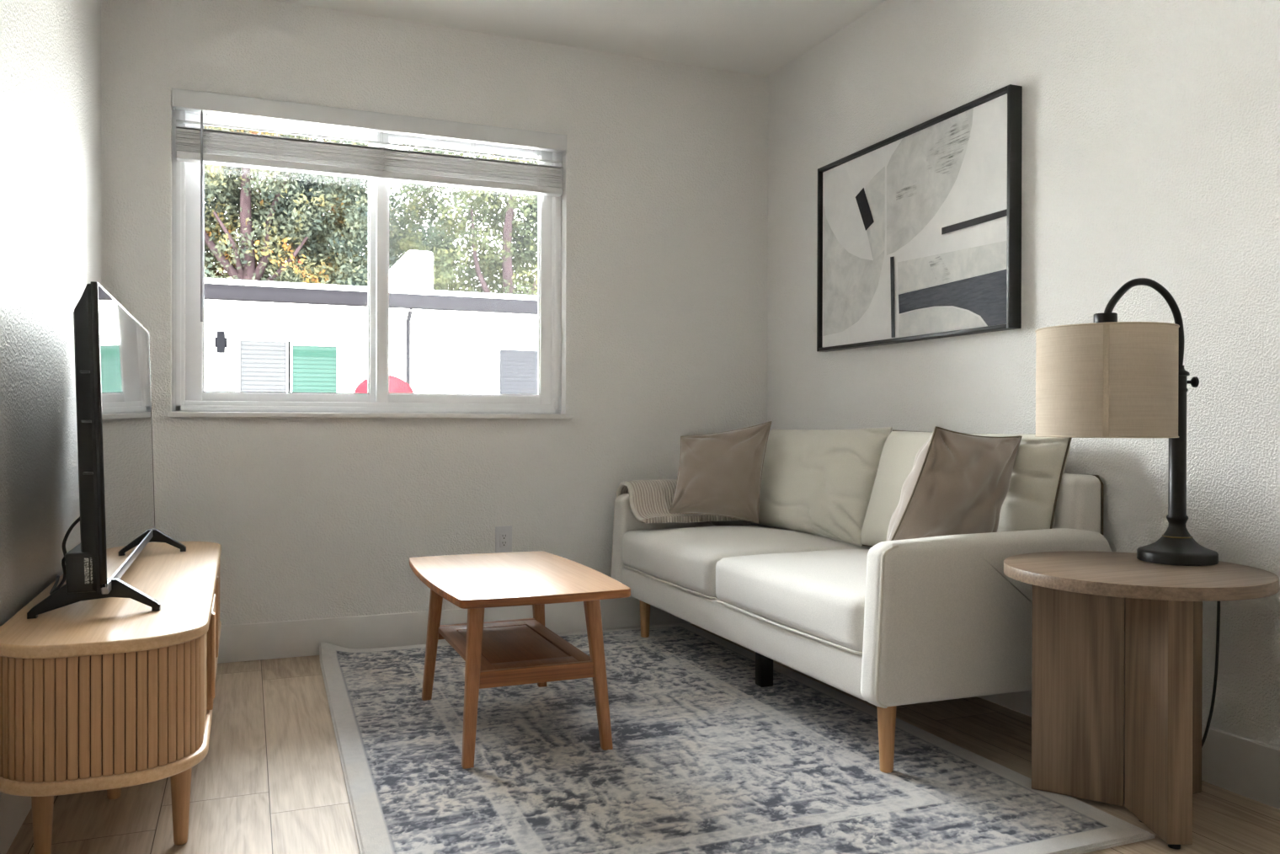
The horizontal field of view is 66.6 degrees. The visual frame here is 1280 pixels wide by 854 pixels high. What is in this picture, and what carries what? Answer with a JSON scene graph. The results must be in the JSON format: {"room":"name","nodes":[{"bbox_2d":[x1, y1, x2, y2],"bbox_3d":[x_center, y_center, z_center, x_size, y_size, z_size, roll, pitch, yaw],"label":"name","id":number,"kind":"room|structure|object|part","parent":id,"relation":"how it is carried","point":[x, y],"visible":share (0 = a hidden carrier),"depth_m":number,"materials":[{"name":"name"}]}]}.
{"room":"living room","nodes":[
{"label":"living room","id":0,"kind":"room"},
{"bbox_2d":[0,0,101,626],"bbox_3d":[-0.976,-0.350,1.028,0.120,2.440,5.385,0,0,-22],"label":"wall","id":1,"kind":"structure","parent":0,"point":[50,50],"depth_m":2.40,"materials":[{"name":"white paint"}]},
{"bbox_2d":[0,792,31,853],"bbox_3d":[-0.908,0.802,1.038,0.014,0.136,5.100,0,0,-22],"label":"baseboard","id":2,"kind":"structure","parent":1,"relation":"attached to","point":[14,809],"depth_m":2.01,"materials":[{"name":"white paint"}]},
{"bbox_2d":[101,0,767,625],"bbox_3d":[-0.680,-0.361,3.976,2.655,2.440,0.150,0,0,-22],"label":"wall","id":3,"kind":"structure","parent":0,"point":[664,331],"depth_m":3.88,"materials":[{"name":"white paint"}]},
{"bbox_2d":[166,107,572,419],"bbox_3d":[-1.008,-0.619,3.819,1.515,1.169,0.166,0,0,-22],"label":"window","id":4,"kind":"structure","parent":3,"relation":"in","point":[189,398],"depth_m":3.83,"materials":[{"name":"white plastic"}]},
{"bbox_3d":[-1.359,-0.628,3.741,0.703,1.066,0.030,0,0,-22],"label":"sash","id":5,"kind":"part","parent":4,"relation":"part of","materials":[{"name":"white plastic"}]},
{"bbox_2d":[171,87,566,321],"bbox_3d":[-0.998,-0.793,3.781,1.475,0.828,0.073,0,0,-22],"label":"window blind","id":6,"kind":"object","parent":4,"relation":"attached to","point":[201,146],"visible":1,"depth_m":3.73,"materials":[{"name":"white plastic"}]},
{"bbox_3d":[-1.577,-1.061,3.549,0.027,0.180,0.063,0,0,-22],"label":"ladder cord","id":7,"kind":"part","parent":6,"relation":"part of","materials":[{"name":"white fabric"}]},
{"bbox_3d":[-1.354,-1.061,3.639,0.027,0.180,0.063,0,0,-22],"label":"ladder cord","id":8,"kind":"part","parent":6,"relation":"part of","materials":[{"name":"white fabric"}]},
{"bbox_3d":[-1.000,-0.976,3.787,1.449,0.027,0.052,0,0,-22],"label":"rail","id":9,"kind":"part","parent":6,"relation":"part of","materials":[{"name":"white plastic"}]},
{"bbox_3d":[-1.002,-1.061,3.783,0.027,0.180,0.063,0,0,-22],"label":"ladder cord","id":10,"kind":"part","parent":6,"relation":"part of","materials":[{"name":"white fabric"}]},
{"bbox_3d":[-0.669,-1.061,3.919,0.027,0.180,0.063,0,0,-22],"label":"ladder cord","id":11,"kind":"part","parent":6,"relation":"part of","materials":[{"name":"white fabric"}]},
{"bbox_3d":[-0.428,-1.060,4.017,0.027,0.180,0.063,0,0,-22],"label":"ladder cord","id":12,"kind":"part","parent":6,"relation":"part of","materials":[{"name":"white fabric"}]},
{"bbox_3d":[-0.996,-0.044,3.787,1.515,0.020,0.092,0,0,-22],"label":"sill","id":13,"kind":"part","parent":4,"relation":"part of","materials":[{"name":"white paint"}]},
{"bbox_3d":[-0.707,-0.627,3.971,0.717,1.066,0.032,0,0,-22],"label":"sash","id":14,"kind":"part","parent":4,"relation":"part of","materials":[{"name":"white plastic"}]},
{"bbox_2d":[217,596,692,663],"bbox_3d":[-0.652,0.792,3.905,2.655,0.136,0.014,0,0,-22],"label":"baseboard","id":15,"kind":"structure","parent":3,"relation":"attached to","point":[248,642],"depth_m":3.75,"materials":[{"name":"white paint"}]},
{"bbox_2d":[495,525,511,552],"bbox_3d":[-0.551,0.458,3.947,0.070,0.113,0.009,0,0,-22],"label":"wall outlet","id":16,"kind":"object","parent":3,"relation":"attached to","point":[503,534],"visible":0.84,"depth_m":3.94,"materials":[{"name":"white plastic"}]},
{"bbox_2d":[499,533,508,547],"bbox_3d":[-0.550,0.459,3.945,0.036,0.058,0.004,0,0,-22],"label":"receptacle","id":17,"kind":"object","parent":16,"relation":"attached to","point":[504,537],"depth_m":3.94,"materials":[{"name":"white plastic"}]},
{"bbox_2d":[274,0,885,77],"bbox_3d":[0.312,-1.619,1.548,2.895,0.100,5.385,0,0,-22],"label":"ceiling","id":18,"kind":"structure","parent":0,"point":[753,37],"depth_m":3.81,"materials":[{"name":"white paint"}]},
{"bbox_2d":[5,624,1279,853],"bbox_3d":[0.306,0.921,1.558,2.895,0.100,5.385,0,0,-22],"label":"floor","id":19,"kind":"structure","parent":0,"point":[269,780],"depth_m":2.30,"materials":[{"name":"brown wood"}]},
{"bbox_2d":[0,541,221,853],"bbox_3d":[-1.288,0.625,2.502,0.382,0.478,1.600,0,0,-22],"label":"tv console","id":20,"kind":"object","parent":19,"relation":"on","point":[110,694],"visible":0.94,"depth_m":1.82,"materials":[{"name":"brown wood"}]},
{"bbox_3d":[-1.183,0.762,1.932,0.043,0.209,0.043,0,0,-22],"label":"leg","id":21,"kind":"part","parent":20,"relation":"part of","materials":[{"name":"brown wood"}]},
{"bbox_2d":[26,281,186,618],"bbox_3d":[-1.345,0.044,2.508,0.275,0.682,1.180,0,0,-22],"label":"television","id":22,"kind":"object","parent":20,"relation":"on","point":[116,519],"visible":1,"depth_m":2.06,"materials":[{"name":"black plastic"}]},
{"bbox_3d":[-1.319,0.014,2.518,0.029,0.621,1.180,0,0,-22],"label":"panel","id":23,"kind":"part","parent":22,"relation":"part of","materials":[{"name":"black plastic"}]},
{"bbox_3d":[-1.291,0.645,2.500,0.376,0.024,1.600,0,0,-22],"label":"panel","id":24,"kind":"part","parent":20,"relation":"part of","materials":[{"name":"brown wood"}]},
{"bbox_3d":[-1.224,0.760,2.269,0.034,0.209,0.034,0,0,-22],"label":"support leg","id":25,"kind":"part","parent":20,"relation":"part of","materials":[{"name":"brown wood"}]},
{"bbox_3d":[-0.954,0.762,2.025,0.043,0.209,0.043,0,0,-22],"label":"leg","id":26,"kind":"part","parent":20,"relation":"part of","materials":[{"name":"brown wood"}]},
{"bbox_3d":[-1.012,0.523,2.296,0.016,0.217,0.268,0,0,-22],"label":"sliding door","id":27,"kind":"part","parent":20,"relation":"part of","materials":[{"name":"brown wood"}]},
{"bbox_3d":[-0.956,0.511,2.182,0.008,0.189,0.026,0,0,-22],"label":"door pull","id":28,"kind":"part","parent":20,"relation":"part of","materials":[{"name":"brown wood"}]},
{"bbox_3d":[-1.335,0.519,3.007,0.195,0.217,0.696,0,0,-41],"label":"sliding door","id":29,"kind":"part","parent":20,"relation":"part of","materials":[{"name":"brown wood"}]},
{"bbox_2d":[318,622,1154,853],"bbox_3d":[-0.085,0.839,2.852,1.581,0.051,2.347,0,0,-22],"label":"area rug","id":30,"kind":"object","parent":19,"relation":"on","point":[704,758],"visible":0.89,"depth_m":2.43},
{"bbox_2d":[408,550,630,768],"bbox_3d":[-0.381,0.636,2.832,0.492,0.433,0.834,0,0,-22],"label":"coffee table","id":31,"kind":"object","parent":30,"relation":"on","point":[504,653],"visible":1,"depth_m":2.61,"materials":[{"name":"brown wood"}]},
{"bbox_3d":[-0.640,0.643,3.035,0.094,0.416,0.048,0,0,40],"label":"leg","id":32,"kind":"part","parent":31,"relation":"part of","materials":[{"name":"brown wood"}]},
{"bbox_3d":[-0.423,0.646,2.482,0.048,0.416,0.097,0,0,6],"label":"leg","id":33,"kind":"part","parent":31,"relation":"part of","materials":[{"name":"brown wood"}]},
{"bbox_3d":[-0.486,0.642,3.107,0.323,0.042,0.020,0,0,-22],"label":"shelf rail","id":34,"kind":"part","parent":31,"relation":"part of","materials":[{"name":"brown wood"}]},
{"bbox_2d":[438,619,590,671],"bbox_3d":[-0.375,0.630,2.822,0.312,0.016,0.576,0,0,-22],"label":"shelf","id":35,"kind":"object","parent":31,"relation":"attached to","point":[509,644],"depth_m":2.78,"materials":[{"name":"brown wood"}]},
{"bbox_3d":[-0.269,0.645,2.543,0.317,0.042,0.020,0,0,-22],"label":"shelf rail","id":36,"kind":"part","parent":31,"relation":"part of","materials":[{"name":"brown wood"}]},
{"bbox_3d":[-0.332,0.643,3.176,0.048,0.416,0.098,0,0,6],"label":"leg","id":37,"kind":"part","parent":31,"relation":"part of","materials":[{"name":"brown wood"}]},
{"bbox_3d":[-0.116,0.646,2.607,0.095,0.416,0.048,0,0,41],"label":"leg","id":38,"kind":"part","parent":31,"relation":"part of","materials":[{"name":"brown wood"}]},
{"bbox_2d":[610,426,1111,773],"bbox_3d":[0.581,0.432,3.326,0.781,0.865,1.835,0,0,-22],"label":"sofa","id":39,"kind":"object","parent":30,"relation":"on","point":[816,588],"visible":0.81,"depth_m":2.70,"materials":[{"name":"beige fabric"}]},
{"bbox_3d":[0.020,0.759,3.944,0.049,0.180,0.049,0,0,-22],"label":"leg","id":40,"kind":"part","parent":39,"relation":"part of","materials":[{"name":"brown wood"}]},
{"bbox_2d":[616,479,740,522],"bbox_3d":[0.208,0.302,4.053,0.558,0.164,0.274,0,0,-22],"label":"throw blanket","id":41,"kind":"object","parent":39,"relation":"on","point":[650,500],"visible":0.56,"depth_m":3.96,"materials":[{"name":"beige fabric"}]},
{"bbox_3d":[0.250,0.472,4.136,0.781,0.417,0.085,0,0,-22],"label":"arm","id":42,"kind":"part","parent":39,"relation":"part of","materials":[{"name":"beige fabric"}]},
{"bbox_2d":[668,421,771,522],"bbox_3d":[0.325,0.179,3.916,0.408,0.406,0.159,0,0,6],"label":"throw pillow","id":43,"kind":"object","parent":39,"relation":"on","point":[720,473],"visible":1,"depth_m":3.88,"materials":[{"name":"beige fabric"}]},
{"bbox_2d":[622,524,870,597],"bbox_3d":[0.377,0.479,3.689,0.672,0.176,0.832,0,0,-22],"label":"seat cushion","id":44,"kind":"object","parent":39,"relation":"on","point":[682,559],"depth_m":3.51,"materials":[{"name":"beige fabric"}]},
{"bbox_3d":[0.410,0.764,3.220,0.045,0.178,0.045,0,0,-22],"label":"support leg","id":45,"kind":"part","parent":39,"relation":"part of","materials":[{"name":"black plastic"}]},
{"bbox_2d":[715,549,869,651],"bbox_3d":[0.691,0.482,2.920,0.672,0.177,0.823,0,0,-22],"label":"seat cushion","id":46,"kind":"object","parent":39,"relation":"on","point":[816,598],"depth_m":2.76,"materials":[{"name":"beige fabric"}]},
{"bbox_2d":[752,427,890,544],"bbox_3d":[0.666,0.207,3.790,0.190,0.412,0.832,0,0,-22],"label":"cushion","id":47,"kind":"object","parent":39,"relation":"on","point":[818,484],"depth_m":3.62,"materials":[{"name":"beige fabric"}]},
{"bbox_3d":[0.614,0.766,2.428,0.049,0.180,0.049,0,0,-22],"label":"leg","id":48,"kind":"part","parent":39,"relation":"part of","materials":[{"name":"brown wood"}]},
{"bbox_3d":[0.894,0.403,3.454,0.097,0.552,1.751,0,0,-22],"label":"backrest","id":49,"kind":"part","parent":39,"relation":"part of","materials":[{"name":"beige fabric"}]},
{"bbox_2d":[885,426,1022,541],"bbox_3d":[0.853,0.208,2.680,0.500,0.420,0.188,0,0,-22],"label":"throw pillow","id":50,"kind":"object","parent":39,"relation":"on","point":[957,483],"visible":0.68,"depth_m":2.59,"materials":[{"name":"beige fabric"}]},
{"bbox_2d":[861,431,1070,545],"bbox_3d":[0.972,0.215,3.045,0.187,0.400,0.834,0,0,-22],"label":"cushion","id":51,"kind":"object","parent":39,"relation":"on","point":[1037,498],"depth_m":2.74,"materials":[{"name":"beige fabric"}]},
{"bbox_3d":[0.912,0.480,2.516,0.781,0.417,0.085,0,0,-22],"label":"arm","id":52,"kind":"part","parent":39,"relation":"part of","materials":[{"name":"beige fabric"}]},
{"bbox_2d":[1003,550,1279,849],"bbox_3d":[1.119,0.594,2.212,0.552,0.553,0.552,0,0,-22],"label":"side table","id":53,"kind":"object","parent":19,"relation":"on","point":[1117,656],"visible":0.96,"depth_m":2.20,"materials":[{"name":"brown laminate"}]},
{"bbox_3d":[1.023,0.600,2.273,0.196,0.513,0.050,0,0,33],"label":"leg panel","id":54,"kind":"part","parent":53,"relation":"part of","materials":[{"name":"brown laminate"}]},
{"bbox_2d":[1034,277,1220,747],"bbox_3d":[1.150,0.260,2.277,0.474,1.215,0.300,0,0,-22],"label":"table lamp","id":55,"kind":"object","parent":53,"relation":"on","point":[1106,377],"visible":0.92,"depth_m":2.14,"materials":[{"name":"beige fabric"}]},
{"bbox_3d":[1.070,-0.102,2.242,0.295,0.250,0.295,0,0,-22],"label":"lamp shade","id":56,"kind":"part","parent":55,"relation":"part of","materials":[{"name":"fabric"}]},
{"bbox_3d":[1.070,-0.102,2.242,0.300,0.250,0.300,0,0,-22],"label":"shade trim","id":57,"kind":"part","parent":55,"relation":"part of","materials":[{"name":"fabric"}]},
{"bbox_3d":[1.175,-0.238,2.275,0.237,0.219,0.017,0,0,-18],"label":"arc arm","id":58,"kind":"part","parent":55,"relation":"part of","materials":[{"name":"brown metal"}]},
{"bbox_3d":[1.303,-0.106,2.305,0.031,0.026,0.026,0,0,3],"label":"knob","id":59,"kind":"part","parent":55,"relation":"part of","materials":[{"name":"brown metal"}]},
{"bbox_3d":[1.296,0.588,2.390,0.218,0.560,0.033,0,0,38],"label":"power cord","id":60,"kind":"part","parent":55,"relation":"part of","materials":[{"name":"black plastic"}]},
{"bbox_3d":[1.113,0.601,2.098,0.050,0.513,0.196,0,0,3],"label":"leg panel","id":61,"kind":"part","parent":53,"relation":"part of","materials":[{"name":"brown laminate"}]},
{"bbox_3d":[1.220,0.600,2.264,0.196,0.513,0.050,0,0,-27],"label":"leg panel","id":62,"kind":"part","parent":53,"relation":"part of","materials":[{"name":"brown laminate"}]},
{"bbox_2d":[767,0,1279,748],"bbox_3d":[1.593,-0.348,2.077,0.120,2.440,5.385,0,0,-22],"label":"wall","id":63,"kind":"structure","parent":0,"point":[1150,139],"depth_m":2.67,"materials":[{"name":"white paint"}]},
{"bbox_2d":[816,84,1022,351],"bbox_3d":[0.940,-0.672,3.457,0.047,0.738,1.069,0,0,-22],"label":"framed print","id":64,"kind":"object","parent":63,"relation":"attached to","point":[920,226],"visible":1,"depth_m":3.34,"materials":[{"name":"white paper"}]},
{"bbox_2d":[977,690,1279,809],"bbox_3d":[1.537,0.804,2.036,0.014,0.136,5.100,0,0,-22],"label":"baseboard","id":65,"kind":"structure","parent":63,"relation":"attached to","point":[1244,766],"depth_m":2.31,"materials":[{"name":"white paint"}]},
{"label":"outside","id":66,"kind":"structure","parent":0,"visible":0},
{"bbox_3d":[-4.741,1.176,22.192,36.000,0.200,35.335,0,0,-22],"label":"ground","id":67,"kind":"structure","parent":66,"visible":0},
{"bbox_2d":[204,125,398,286],"bbox_3d":[-6.498,-2.172,16.289,5.007,6.539,3.857,0,0,-22],"label":"tree","id":68,"kind":"object","parent":67,"relation":"on","point":[295,202],"visible":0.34,"depth_m":15.46,"materials":[{"name":"green plant"}]},
{"bbox_2d":[270,174,466,291],"bbox_3d":[-5.879,-2.157,21.060,4.480,6.475,3.708,0,0,-22],"label":"tree","id":69,"kind":"object","parent":67,"relation":"on","point":[431,232],"visible":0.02,"depth_m":20.82,"materials":[{"name":"green plant"}]},
{"bbox_2d":[204,250,538,394],"bbox_3d":[-3.114,-0.543,12.919,18.400,3.320,3.120,0,0,-22],"label":"neighbouring building","id":70,"kind":"structure","parent":67,"relation":"on","point":[281,336],"depth_m":11.54,"materials":[{"name":"white paint"}]},
{"bbox_2d":[214,330,227,352],"bbox_3d":[-4.718,-0.954,10.977,0.130,0.240,0.100,0,0,-22],"label":"wall lamp","id":71,"kind":"object","parent":70,"relation":"attached to","point":[221,342],"visible":1,"depth_m":10.93,"materials":[{"name":"black metal"}]},
{"bbox_3d":[-4.729,-0.954,11.002,0.130,0.110,0.045,0,0,-22],"label":"mounting plate","id":72,"kind":"part","parent":71,"relation":"part of","materials":[{"name":"black metal"}]},
{"bbox_2d":[240,340,286,391],"bbox_3d":[-4.320,-0.506,11.185,0.495,0.955,0.016,0,0,-22],"label":"window blind","id":73,"kind":"object","parent":70,"relation":"hanging from","point":[263,363],"depth_m":11.18,"materials":[{"name":"white plastic"}]},
{"bbox_2d":[292,345,336,392],"bbox_3d":[-3.804,-0.488,11.395,0.500,0.920,0.016,0,0,-22],"label":"window blind","id":74,"kind":"object","parent":70,"relation":"hanging from","point":[314,367],"depth_m":11.39,"materials":[{"name":"green plastic"}]},
{"bbox_2d":[499,349,538,394],"bbox_3d":[-1.344,-0.499,12.400,0.915,0.945,0.016,0,0,-22],"label":"window blind","id":75,"kind":"object","parent":70,"relation":"hanging from","point":[518,368],"depth_m":12.31,"materials":[{"name":"grey plastic"}]},
{"bbox_2d":[353,374,414,393],"bbox_3d":[-2.902,0.225,11.076,0.660,1.800,0.721,0,0,-8],"label":"parasol","id":76,"kind":"object","parent":67,"relation":"on","point":[396,384],"visible":0.22,"depth_m":10.86,"materials":[{"name":"fabric"}]},
{"bbox_2d":[389,143,538,295],"bbox_3d":[-2.697,-2.173,18.059,4.060,6.553,3.755,0,0,-22],"label":"tree","id":77,"kind":"object","parent":67,"relation":"on","point":[519,250],"visible":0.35,"depth_m":17.30,"materials":[{"name":"green plant"}]}
]}

